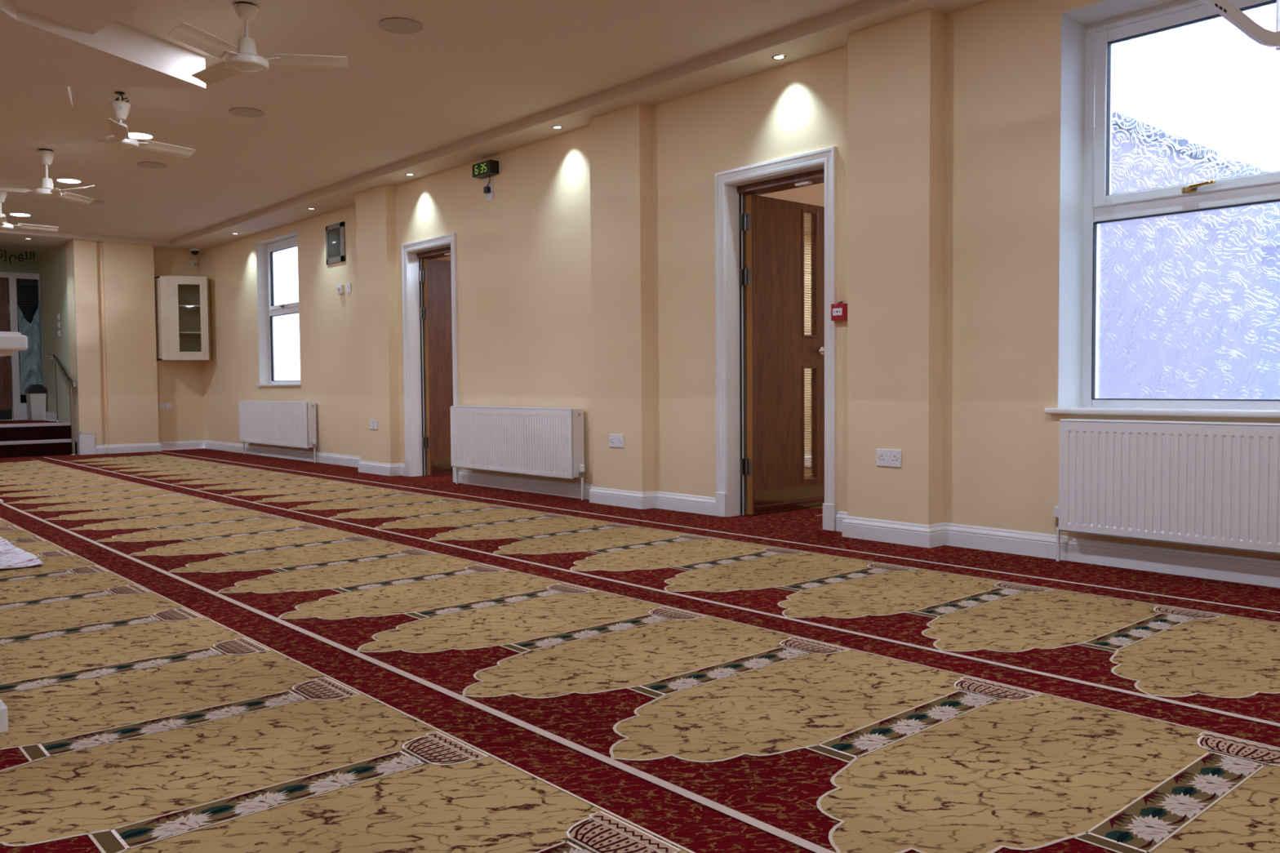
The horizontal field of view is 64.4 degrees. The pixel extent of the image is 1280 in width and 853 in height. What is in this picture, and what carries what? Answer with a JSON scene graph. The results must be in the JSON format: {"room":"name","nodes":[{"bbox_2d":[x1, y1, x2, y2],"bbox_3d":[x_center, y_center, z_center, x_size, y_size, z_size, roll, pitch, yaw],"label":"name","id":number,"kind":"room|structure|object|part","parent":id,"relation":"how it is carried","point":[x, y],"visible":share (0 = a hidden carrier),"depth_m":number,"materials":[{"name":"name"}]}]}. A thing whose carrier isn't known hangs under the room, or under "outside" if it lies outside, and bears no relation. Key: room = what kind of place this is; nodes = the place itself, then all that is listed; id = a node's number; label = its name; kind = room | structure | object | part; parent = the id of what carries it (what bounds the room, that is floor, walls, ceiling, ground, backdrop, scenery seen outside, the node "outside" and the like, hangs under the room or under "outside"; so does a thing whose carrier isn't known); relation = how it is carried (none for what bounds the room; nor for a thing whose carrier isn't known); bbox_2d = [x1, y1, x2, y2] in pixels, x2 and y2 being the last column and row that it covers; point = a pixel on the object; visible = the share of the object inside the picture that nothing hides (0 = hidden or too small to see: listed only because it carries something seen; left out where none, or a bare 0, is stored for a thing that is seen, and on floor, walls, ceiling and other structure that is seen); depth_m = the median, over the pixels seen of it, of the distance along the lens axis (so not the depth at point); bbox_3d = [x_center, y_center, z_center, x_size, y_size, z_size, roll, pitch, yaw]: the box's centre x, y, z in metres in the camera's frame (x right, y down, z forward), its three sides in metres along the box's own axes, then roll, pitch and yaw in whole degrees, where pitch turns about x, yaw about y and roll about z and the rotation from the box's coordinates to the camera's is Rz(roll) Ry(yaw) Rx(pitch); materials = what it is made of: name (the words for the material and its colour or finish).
{"room":"mosque","nodes":[
{"label":"mosque","id":0,"kind":"room"},
{"bbox_2d":[0,249,38,420],"bbox_3d":[-9.910,-1.257,13.438,3.700,2.600,0.190,-3,3,-42],"label":"wall","id":1,"kind":"structure","parent":0,"point":[27,266],"depth_m":14.31,"materials":[{"name":"green paint"}]},
{"bbox_2d":[0,249,35,262],"bbox_3d":[-9.032,-2.392,14.046,1.166,0.238,0.004,-3,3,-42],"label":"lettering","id":2,"kind":"object","parent":1,"relation":"attached to","point":[14,255],"depth_m":14.30},
{"bbox_2d":[0,271,43,420],"bbox_3d":[-9.049,-1.111,14.055,1.395,2.070,0.100,-3,3,-42],"label":"door","id":3,"kind":"structure","parent":1,"relation":"in","point":[10,393],"depth_m":14.23,"materials":[{"name":"white paint"}]},
{"bbox_3d":[-9.191,-0.151,13.992,0.935,0.140,0.048,-3,3,-42],"label":"kick plate","id":4,"kind":"part","parent":3,"relation":"part of","materials":[{"name":"black metal"}]},
{"bbox_2d":[17,301,42,395],"bbox_3d":[-8.594,-1.115,14.337,0.278,1.343,0.083,-3,3,-42],"label":"draped cloth","id":5,"kind":"object","parent":3,"relation":"hanging from","point":[30,359],"visible":0.87,"depth_m":14.34,"materials":[{"name":"fabric"}]},
{"bbox_2d":[16,279,38,403],"bbox_3d":[-8.689,-1.210,14.439,0.290,1.760,0.031,-3,3,-42],"label":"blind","id":6,"kind":"object","parent":1,"relation":"attached to","point":[27,290],"visible":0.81,"depth_m":14.42,"materials":[{"name":"black fabric"}]},
{"bbox_2d":[37,239,79,431],"bbox_3d":[-7.668,-1.136,13.682,0.432,2.900,2.550,-3,3,-42],"label":"wall","id":7,"kind":"structure","parent":0,"point":[52,268],"depth_m":13.61,"materials":[{"name":"grey paint"}]},
{"bbox_2d":[45,411,95,454],"bbox_3d":[-7.702,0.069,13.585,0.175,0.500,2.475,-3,3,-42],"label":"step","id":8,"kind":"structure","parent":7,"relation":"attached to","point":[86,441],"depth_m":12.68,"materials":[{"name":"white paint"}]},
{"bbox_2d":[66,239,204,454],"bbox_3d":[-6.443,-1.130,13.306,1.760,2.900,0.400,-3,3,-42],"label":"wall","id":9,"kind":"structure","parent":0,"point":[122,383],"depth_m":12.94,"materials":[{"name":"beige paint"}]},
{"bbox_2d":[159,402,171,408],"bbox_3d":[-6.290,-0.273,13.465,0.148,0.086,0.011,-3,3,-42],"label":"wall outlet","id":10,"kind":"object","parent":9,"relation":"attached to","point":[162,405],"visible":1,"depth_m":13.46,"materials":[{"name":"white plastic"}]},
{"bbox_2d":[191,259,197,267],"bbox_3d":[-5.978,-2.192,13.647,0.070,0.105,0.053,-3,3,-42],"label":"sensor","id":11,"kind":"object","parent":9,"relation":"attached to","point":[194,262],"visible":1,"depth_m":13.63,"materials":[{"name":"white plastic"}]},
{"bbox_2d":[0,0,989,252],"bbox_3d":[-3.614,-2.087,3.285,9.500,0.150,18.220,-3,3,-42],"label":"ceiling","id":12,"kind":"structure","parent":0,"point":[473,68],"depth_m":6.62,"materials":[{"name":"beige paint"}]},
{"bbox_2d":[8,213,31,216],"bbox_3d":[-6.781,-2.317,11.117,0.212,0.006,0.212,-3,3,-42],"label":"recessed light","id":13,"kind":"object","parent":12,"relation":"in","point":[11,214],"visible":1,"depth_m":11.09,"materials":[{"name":"white"}]},
{"bbox_2d":[10,213,29,216],"bbox_3d":[-6.781,-2.316,11.117,0.182,0.001,0.182,-3,3,-42],"label":"diffuser","id":14,"kind":"object","parent":13,"relation":"attached to","point":[20,215],"depth_m":11.14,"materials":[{"name":"white plastic"}]},
{"bbox_2d":[0,191,58,232],"bbox_3d":[-6.162,-2.074,9.688,0.889,0.380,0.803,-1,2,-7],"label":"ceiling fan","id":15,"kind":"object","parent":12,"relation":"hanging from","point":[4,225],"visible":0.97,"depth_m":9.84,"materials":[{"name":"metal"}]},
{"bbox_3d":[-5.978,-1.925,9.493,0.104,0.036,0.355,-2,3,-31],"label":"blade","id":16,"kind":"part","parent":15,"relation":"part of","materials":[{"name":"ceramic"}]},
{"bbox_3d":[-5.915,-1.950,9.981,0.355,0.044,0.104,-3,3,-45],"label":"blade","id":17,"kind":"part","parent":15,"relation":"part of","materials":[{"name":"metal"}]},
{"bbox_2d":[0,148,95,204],"bbox_3d":[-4.727,-2.017,8.062,0.889,0.380,0.803,-3,3,-42],"label":"ceiling fan","id":18,"kind":"object","parent":12,"relation":"hanging from","point":[46,190],"visible":1,"depth_m":8.10,"materials":[{"name":"metal"}]},
{"bbox_3d":[-5.036,-1.873,8.021,0.355,0.044,0.104,-1,3,-22],"label":"blade","id":19,"kind":"part","parent":18,"relation":"part of","materials":[{"name":"metal"}]},
{"bbox_3d":[-4.747,-2.039,8.129,0.020,0.300,0.020,-3,3,-42],"label":"down rod","id":20,"kind":"part","parent":18,"relation":"part of","materials":[{"name":"metal"}]},
{"bbox_3d":[-4.746,-1.944,8.133,0.096,0.081,0.096,-3,3,-42],"label":"motor","id":21,"kind":"part","parent":18,"relation":"part of","materials":[{"name":"metal"}]},
{"bbox_3d":[-4.461,-1.875,8.007,0.355,0.036,0.104,1,3,24],"label":"blade","id":22,"kind":"part","parent":18,"relation":"part of","materials":[{"name":"metal"}]},
{"bbox_3d":[-4.689,-1.894,8.443,0.104,0.044,0.355,0,2,10],"label":"blade","id":23,"kind":"part","parent":18,"relation":"part of","materials":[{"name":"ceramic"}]},
{"bbox_2d":[55,177,81,182],"bbox_3d":[-5.237,-2.253,9.319,0.212,0.006,0.212,-3,3,-42],"label":"recessed light","id":24,"kind":"object","parent":12,"relation":"in","point":[60,180],"visible":1,"depth_m":9.31,"materials":[{"name":"white"}]},
{"bbox_2d":[88,200,104,204],"bbox_3d":[-5.591,-2.294,10.368,0.232,0.009,0.232,-3,3,-42],"label":"ceiling speaker","id":25,"kind":"object","parent":12,"relation":"attached to","point":[95,202],"visible":0.49,"depth_m":10.40},
{"bbox_2d":[90,200,103,204],"bbox_3d":[-5.591,-2.291,10.368,0.210,0.001,0.210,-3,3,-42],"label":"grille","id":26,"kind":"object","parent":25,"relation":"attached to","point":[94,202],"depth_m":10.42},
{"bbox_2d":[0,0,205,106],"bbox_3d":[-3.815,-1.993,4.877,2.977,0.191,2.977,1,3,29],"label":"ceiling recess","id":27,"kind":"structure","parent":12,"relation":"attached to","point":[48,48],"depth_m":5.34,"materials":[{"name":"white paint"}]},
{"bbox_2d":[44,91,195,158],"bbox_3d":[-3.279,-1.977,6.570,0.854,0.355,0.870,-3,3,-42],"label":"ceiling fan","id":28,"kind":"object","parent":12,"relation":"hanging from","point":[120,139],"visible":1,"depth_m":6.55,"materials":[{"name":"metal"}]},
{"bbox_3d":[-3.665,-1.849,6.599,0.355,0.044,0.104,0,2,5],"label":"blade","id":29,"kind":"part","parent":28,"relation":"part of","materials":[{"name":"metal"}]},
{"bbox_3d":[-3.224,-1.839,6.286,0.104,0.044,0.355,-2,3,-25],"label":"blade","id":30,"kind":"part","parent":28,"relation":"part of","materials":[{"name":"metal"}]},
{"bbox_3d":[-3.355,-1.997,6.564,0.020,0.275,0.020,-3,3,-42],"label":"down rod","id":31,"kind":"part","parent":28,"relation":"part of","materials":[{"name":"metal"}]},
{"bbox_3d":[-3.173,-1.863,6.824,0.104,0.044,0.355,1,3,35],"label":"blade","id":32,"kind":"part","parent":28,"relation":"part of","materials":[{"name":"metal"}]},
{"bbox_2d":[128,131,154,138],"bbox_3d":[-3.783,-2.195,7.669,0.212,0.006,0.212,-3,3,-42],"label":"recessed light","id":33,"kind":"object","parent":12,"relation":"in","point":[131,134],"visible":0.76,"depth_m":7.67,"materials":[{"name":"white plastic"}]},
{"bbox_2d":[137,161,166,168],"bbox_3d":[-4.170,-2.233,8.682,0.232,0.009,0.232,-3,3,-42],"label":"ceiling speaker","id":34,"kind":"object","parent":12,"relation":"attached to","point":[144,164],"visible":1,"depth_m":8.67},
{"bbox_2d":[138,163,164,168],"bbox_3d":[-4.170,-2.231,8.683,0.210,0.001,0.210,-3,3,-42],"label":"grille","id":35,"kind":"object","parent":34,"relation":"attached to","point":[144,165],"depth_m":8.68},
{"bbox_2d":[189,248,199,255],"bbox_3d":[-5.889,-2.312,13.449,0.128,0.089,0.128,-3,3,-42],"label":"dome camera","id":36,"kind":"object","parent":12,"relation":"attached to","point":[195,251],"visible":1,"depth_m":13.41,"materials":[{"name":"white plastic"}]},
{"bbox_2d":[228,106,264,117],"bbox_3d":[-2.721,-2.175,7.035,0.232,0.009,0.232,-3,3,-42],"label":"ceiling speaker","id":37,"kind":"object","parent":12,"relation":"attached to","point":[240,111],"visible":1,"depth_m":7.02},
{"bbox_2d":[231,108,262,116],"bbox_3d":[-2.721,-2.172,7.036,0.210,0.001,0.210,-3,3,-42],"label":"grille","id":38,"kind":"object","parent":37,"relation":"attached to","point":[239,112],"depth_m":7.02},
{"bbox_2d":[167,1,349,84],"bbox_3d":[-2.032,-1.945,5.150,0.878,0.320,0.796,-3,3,-42],"label":"ceiling fan","id":39,"kind":"object","parent":12,"relation":"hanging from","point":[246,60],"visible":1,"depth_m":5.06,"materials":[{"name":"metal"}]},
{"bbox_3d":[-2.060,-1.817,4.789,0.104,0.048,0.355,0,3,17],"label":"blade","id":40,"kind":"part","parent":39,"relation":"part of","materials":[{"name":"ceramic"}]},
{"bbox_3d":[-2.204,-1.838,5.290,0.355,0.032,0.104,2,3,40],"label":"blade","id":41,"kind":"part","parent":39,"relation":"part of","materials":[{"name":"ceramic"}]},
{"bbox_3d":[-1.968,-1.962,5.082,0.020,0.240,0.020,-3,3,-42],"label":"down rod","id":42,"kind":"part","parent":39,"relation":"part of","materials":[{"name":"metal"}]},
{"bbox_3d":[-1.967,-1.897,5.084,0.096,0.081,0.096,-3,3,-42],"label":"motor","id":43,"kind":"part","parent":39,"relation":"part of","materials":[{"name":"metal"}]},
{"bbox_3d":[-1.657,-1.838,5.134,0.355,0.044,0.104,-1,2,-9],"label":"blade","id":44,"kind":"part","parent":39,"relation":"part of","materials":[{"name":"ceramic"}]},
{"bbox_2d":[377,17,422,34],"bbox_3d":[-1.264,-2.116,5.369,0.232,0.009,0.232,-3,3,-42],"label":"ceiling speaker","id":45,"kind":"object","parent":12,"relation":"attached to","point":[395,24],"visible":1,"depth_m":5.36},
{"bbox_2d":[551,125,563,128],"bbox_3d":[-0.590,-2.133,7.247,0.086,0.005,0.086,-3,3,-42],"label":"recessed light","id":46,"kind":"object","parent":12,"relation":"in","point":[553,126],"visible":1,"depth_m":7.24,"materials":[{"name":"metal"}]},
{"bbox_2d":[771,54,786,59],"bbox_3d":[0.782,-2.079,5.722,0.086,0.005,0.086,-3,3,-42],"label":"recessed light","id":47,"kind":"object","parent":12,"relation":"in","point":[775,56],"visible":1,"depth_m":5.71,"materials":[{"name":"metal"}]},
{"bbox_2d":[1200,0,1279,50],"bbox_3d":[1.490,-1.544,2.608,1.196,0.962,0.140,-3,3,-42],"label":"bracket","id":48,"kind":"object","parent":12,"relation":"hanging from","point":[1227,10],"visible":1,"depth_m":2.76,"materials":[{"name":"white plastic"}]},
{"bbox_2d":[434,231,811,454],"bbox_3d":[0.304,-0.743,9.379,3.251,2.350,7.750,-3,3,-42],"label":"wall","id":49,"kind":"structure","parent":0,"point":[807,402],"depth_m":10.00,"materials":[{"name":"beige paint"}]},
{"bbox_2d":[804,454,811,466],"bbox_3d":[0.255,0.379,9.342,3.050,0.112,7.400,-3,3,-42],"label":"baseboard","id":50,"kind":"structure","parent":49,"relation":"attached to","point":[807,456],"depth_m":10.03,"materials":[{"name":"white paint"}]},
{"bbox_2d":[435,182,824,260],"bbox_3d":[0.294,-1.912,9.330,3.250,0.090,7.750,-3,3,-42],"label":"ceiling","id":51,"kind":"structure","parent":0,"point":[814,194],"depth_m":8.03,"materials":[{"name":"beige paint"}]},
{"bbox_2d":[0,448,1279,852],"bbox_3d":[-2.238,0.694,4.895,13.100,0.102,18.250,-3,3,-42],"label":"floor","id":52,"kind":"structure","parent":0,"point":[209,651],"depth_m":2.85,"materials":[{"name":"carpet"}]},
{"bbox_2d":[0,331,27,733],"bbox_3d":[-1.947,0.267,2.341,0.877,0.970,0.470,-3,3,-42],"label":"lectern","id":53,"kind":"object","parent":52,"relation":"on","point":[11,342],"visible":1,"depth_m":2.43,"materials":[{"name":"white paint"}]},
{"bbox_2d":[0,536,44,569],"bbox_3d":[-3.618,0.651,4.797,1.231,0.016,1.215,-3,3,-42],"label":"sheet","id":54,"kind":"object","parent":52,"relation":"on","point":[11,557],"visible":1,"depth_m":4.93,"materials":[{"name":"white fabric"}]},
{"bbox_2d":[0,420,77,457],"bbox_3d":[-9.087,0.179,12.511,3.398,0.396,2.355,-3,3,-42],"label":"staircase","id":55,"kind":"structure","parent":52,"relation":"on","point":[18,438],"depth_m":12.60,"materials":[{"name":"carpet"}]},
{"bbox_2d":[24,384,46,420],"bbox_3d":[-8.447,-0.338,14.216,0.215,0.498,0.300,-3,3,-42],"label":"waste bin","id":56,"kind":"object","parent":55,"relation":"on","point":[35,393],"visible":1,"depth_m":14.12,"materials":[{"name":"grey plastic"}]},
{"bbox_3d":[-8.449,-0.524,14.208,0.215,0.125,0.300,-3,3,-42],"label":"bin lid","id":57,"kind":"part","parent":56,"relation":"part of","materials":[{"name":"black plastic"}]},
{"bbox_2d":[46,354,77,454],"bbox_3d":[-7.465,-0.308,13.183,0.154,1.286,1.548,-2,3,-39],"label":"handrail","id":58,"kind":"object","parent":55,"relation":"attached to","point":[73,383],"visible":0.9,"depth_m":12.66,"materials":[{"name":"metal"}]},
{"bbox_3d":[-7.843,-0.477,13.691,0.042,0.815,0.042,-3,3,-42],"label":"post","id":59,"kind":"part","parent":58,"relation":"part of","materials":[{"name":"metal"}]},
{"bbox_3d":[-7.469,-0.724,13.166,0.128,0.454,1.549,-3,3,-40],"label":"rail","id":60,"kind":"part","parent":58,"relation":"part of","materials":[{"name":"metal"}]},
{"bbox_3d":[-7.075,-0.077,12.668,0.042,0.860,0.042,-3,3,-42],"label":"post","id":61,"kind":"part","parent":58,"relation":"part of","materials":[{"name":"metal"}]},
{"bbox_2d":[199,0,1279,559],"bbox_3d":[0.014,-0.916,7.041,0.535,2.900,18.550,-3,3,-42],"label":"wall","id":62,"kind":"structure","parent":0,"point":[586,280],"depth_m":6.18,"materials":[{"name":"beige paint"}]},
{"bbox_2d":[154,275,211,360],"bbox_3d":[-5.960,-1.410,13.324,0.595,1.080,0.600,-3,3,-42],"label":"upper cabinet","id":63,"kind":"object","parent":62,"relation":"attached to","point":[182,303],"visible":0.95,"depth_m":13.20,"materials":[{"name":"beige wood"}]},
{"bbox_2d":[178,304,199,309],"bbox_3d":[-5.976,-1.575,13.338,0.570,0.018,0.530,-3,3,-42],"label":"shelf","id":64,"kind":"object","parent":63,"relation":"attached to","point":[180,306],"depth_m":13.37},
{"bbox_2d":[179,331,200,335],"bbox_3d":[-5.973,-1.227,13.352,0.570,0.018,0.530,-3,3,-42],"label":"shelf","id":65,"kind":"object","parent":63,"relation":"attached to","point":[181,333],"depth_m":13.29,"materials":[{"name":"clear glass"}]},
{"bbox_2d":[95,440,404,475],"bbox_3d":[-4.507,0.341,11.164,1.410,0.112,5.850,-3,3,-42],"label":"baseboard","id":66,"kind":"structure","parent":62,"relation":"attached to","point":[368,467],"depth_m":12.13,"materials":[{"name":"white paint"}]},
{"bbox_2d":[238,400,316,462],"bbox_3d":[-4.212,0.036,11.779,0.129,0.662,2.087,-3,3,-42],"label":"radiator","id":67,"kind":"object","parent":62,"relation":"attached to","point":[275,423],"visible":1,"depth_m":11.57,"materials":[{"name":"metal"}]},
{"bbox_3d":[-4.258,-0.036,11.740,0.012,0.501,2.000,-3,3,-42],"label":"panel","id":68,"kind":"part","parent":67,"relation":"part of","materials":[{"name":"metal"}]},
{"bbox_2d":[255,231,301,386],"bbox_3d":[-4.152,-1.334,11.856,0.245,1.721,1.224,-3,3,-42],"label":"window","id":69,"kind":"structure","parent":62,"relation":"in","point":[268,310],"depth_m":12.27,"materials":[{"name":"white paint"}]},
{"bbox_3d":[-4.163,-0.486,11.875,0.195,0.026,1.224,-3,3,-42],"label":"sill","id":70,"kind":"part","parent":69,"relation":"part of","materials":[{"name":"white paint"}]},
{"bbox_3d":[-4.103,-1.763,11.884,0.066,0.751,1.088,-3,3,-42],"label":"sash","id":71,"kind":"part","parent":69,"relation":"part of","materials":[{"name":"white plastic"}]},
{"bbox_2d":[325,221,345,264],"bbox_3d":[-3.179,-1.909,10.596,0.022,0.403,0.425,-3,3,-42],"label":"panel","id":72,"kind":"object","parent":62,"relation":"attached to","point":[335,233],"visible":1,"depth_m":10.59,"materials":[{"name":"grey metal"}]},
{"bbox_3d":[-3.190,-1.915,10.616,0.008,0.303,0.310,-3,3,-42],"label":"panel door","id":73,"kind":"part","parent":72,"relation":"part of","materials":[{"name":"grey glass"}]},
{"bbox_2d":[337,284,343,293],"bbox_3d":[-3.105,-1.423,10.525,0.040,0.097,0.095,-3,3,-42],"label":"thermostat","id":74,"kind":"object","parent":62,"relation":"attached to","point":[340,286],"visible":1,"depth_m":10.50,"materials":[{"name":"white plastic"}]},
{"bbox_2d":[346,283,351,292],"bbox_3d":[-2.984,-1.421,10.408,0.014,0.090,0.086,-3,3,-42],"label":"switch plate","id":75,"kind":"object","parent":62,"relation":"attached to","point":[348,285],"visible":1,"depth_m":10.40,"materials":[{"name":"white plastic"}]},
{"bbox_2d":[369,420,377,430],"bbox_3d":[-2.510,-0.015,9.580,0.011,0.088,0.148,-3,3,-42],"label":"wall outlet","id":76,"kind":"object","parent":62,"relation":"attached to","point":[373,424],"visible":1,"depth_m":9.56,"materials":[{"name":"white plastic"}]},
{"bbox_2d":[400,232,460,483],"bbox_3d":[-1.519,-0.603,9.233,0.914,2.113,0.917,-3,3,-42],"label":"door","id":77,"kind":"structure","parent":62,"relation":"in","point":[439,313],"depth_m":9.29,"materials":[{"name":"white paint"}]},
{"bbox_3d":[-1.649,0.360,9.559,0.702,0.138,0.002,-3,3,-42],"label":"kick plate","id":78,"kind":"part","parent":77,"relation":"part of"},
{"bbox_2d":[472,159,498,193],"bbox_3d":[-1.235,-1.988,8.128,0.086,0.238,0.260,-3,3,-42],"label":"digital clock","id":79,"kind":"object","parent":62,"relation":"attached to","point":[490,167],"visible":1,"depth_m":8.08,"materials":[{"name":"black plastic"}]},
{"bbox_2d":[486,183,493,200],"bbox_3d":[-1.206,-1.880,8.157,0.011,0.130,0.088,-3,3,-42],"label":"socket","id":80,"kind":"object","parent":62,"relation":"attached to","point":[489,196],"visible":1,"depth_m":8.14,"materials":[{"name":"white plastic"}]},
{"bbox_2d":[449,405,584,500],"bbox_3d":[-0.978,0.177,7.909,0.139,0.658,1.732,-3,3,-42],"label":"radiator","id":81,"kind":"object","parent":62,"relation":"attached to","point":[544,442],"visible":1,"depth_m":7.73,"materials":[{"name":"metal"}]},
{"bbox_2d":[458,469,715,515],"bbox_3d":[-0.580,0.465,7.485,0.128,0.112,3.070,-3,3,-42],"label":"baseboard","id":82,"kind":"structure","parent":62,"relation":"attached to","point":[706,505],"depth_m":7.07,"materials":[{"name":"white paint"}]},
{"bbox_2d":[608,434,623,448],"bbox_3d":[-0.161,0.097,6.918,0.014,0.090,0.149,-3,3,-42],"label":"wall socket","id":83,"kind":"object","parent":62,"relation":"attached to","point":[615,440],"visible":1,"depth_m":6.91,"materials":[{"name":"white plastic"}]},
{"bbox_2d":[715,146,836,531],"bbox_3d":[1.111,-0.506,6.274,0.914,2.128,0.920,-3,3,-42],"label":"door","id":84,"kind":"structure","parent":62,"relation":"in","point":[779,351],"depth_m":6.36,"materials":[{"name":"white paint"}]},
{"bbox_3d":[0.979,0.465,6.603,0.702,0.138,0.002,-3,3,-42],"label":"kick plate","id":85,"kind":"part","parent":84,"relation":"part of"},
{"bbox_3d":[1.202,-0.502,6.725,0.122,0.052,0.061,-3,3,-42],"label":"handle","id":86,"kind":"part","parent":84,"relation":"part of","materials":[{"name":"metal"}]},
{"bbox_2d":[831,301,847,320],"bbox_3d":[1.100,-0.637,5.590,0.055,0.107,0.088,-3,3,-42],"label":"fire alarm box","id":87,"kind":"object","parent":62,"relation":"attached to","point":[839,310],"visible":0.91,"depth_m":5.57,"materials":[{"name":"red plastic"}]},
{"bbox_3d":[1.082,-0.629,5.573,0.003,0.038,0.062,-3,3,-42],"label":"break glass","id":88,"kind":"part","parent":87,"relation":"part of","materials":[{"name":"white paper"}]},
{"bbox_2d":[876,448,901,467],"bbox_3d":[1.284,0.163,5.252,0.014,0.090,0.149,-3,3,-42],"label":"wall socket","id":89,"kind":"object","parent":62,"relation":"attached to","point":[885,457],"visible":1,"depth_m":5.25,"materials":[{"name":"white plastic"}]},
{"bbox_2d":[835,511,1279,587],"bbox_3d":[3.539,0.629,2.832,0.155,0.112,7.497,-3,3,-42],"label":"baseboard","id":90,"kind":"structure","parent":62,"relation":"attached to","point":[1251,570],"depth_m":4.65,"materials":[{"name":"white paint"}]},
{"bbox_2d":[1044,0,1279,417],"bbox_3d":[2.427,-0.965,4.319,0.355,1.833,1.290,-3,3,-42],"label":"window","id":91,"kind":"structure","parent":62,"relation":"in","point":[1089,33],"depth_m":4.72,"materials":[{"name":"white paint"}]},
{"bbox_3d":[2.416,-0.061,4.341,0.305,0.026,1.290,-3,3,-42],"label":"sill","id":92,"kind":"part","parent":91,"relation":"part of","materials":[{"name":"white paint"}]},
{"bbox_3d":[2.516,-1.422,4.382,0.066,0.810,1.088,-3,3,-42],"label":"sash","id":93,"kind":"part","parent":91,"relation":"part of","materials":[{"name":"white plastic"}]},
{"bbox_3d":[2.411,-1.040,4.462,0.012,0.022,0.060,-3,3,-42],"label":"handle","id":94,"kind":"part","parent":91,"relation":"part of","materials":[{"name":"gold metal"}]},
{"bbox_3d":[2.427,-1.046,4.404,0.034,0.032,0.120,-3,3,-42],"label":"handle","id":95,"kind":"part","parent":91,"relation":"part of","materials":[{"name":"gold metal"}]},
{"bbox_2d":[1053,418,1279,561],"bbox_3d":[2.356,0.309,4.182,0.109,0.656,1.342,-3,3,-42],"label":"radiator","id":96,"kind":"object","parent":62,"relation":"attached to","point":[1202,483],"visible":1,"depth_m":4.24,"materials":[{"name":"metal"}]},
{"bbox_2d":[1060,418,1279,425],"bbox_3d":[2.351,0.229,4.169,0.078,0.494,1.255,-3,3,-42],"label":"grille","id":97,"kind":"object","parent":96,"relation":"attached to","point":[1068,421],"depth_m":4.34,"materials":[{"name":"metal"}]},
{"bbox_2d":[1097,127,1262,399],"bbox_3d":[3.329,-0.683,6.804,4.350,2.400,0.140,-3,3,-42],"label":"window glass","id":98,"kind":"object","parent":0,"point":[1180,297],"depth_m":7.05,"materials":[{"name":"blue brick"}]},
{"bbox_2d":[1111,110,1270,175],"bbox_3d":[0.776,-2.022,9.694,4.440,0.070,8.040,-3,3,-42],"label":"roof","id":99,"kind":"structure","parent":0,"point":[1120,122],"depth_m":6.90,"materials":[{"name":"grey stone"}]},
{"label":"outside","id":100,"kind":"structure","parent":0,"visible":0},
{"bbox_3d":[8.185,-0.060,24.676,35.020,0.150,54.000,-3,3,-42],"label":"floor","id":101,"kind":"structure","parent":100,"visible":0},
{"bbox_2d":[1258,201,1279,399],"bbox_3d":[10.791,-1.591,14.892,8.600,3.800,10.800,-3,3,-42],"label":"window glass","id":102,"kind":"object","parent":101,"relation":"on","point":[1269,347],"visible":0.02,"depth_m":12.40,"materials":[{"name":"blue glass"}]}
]}

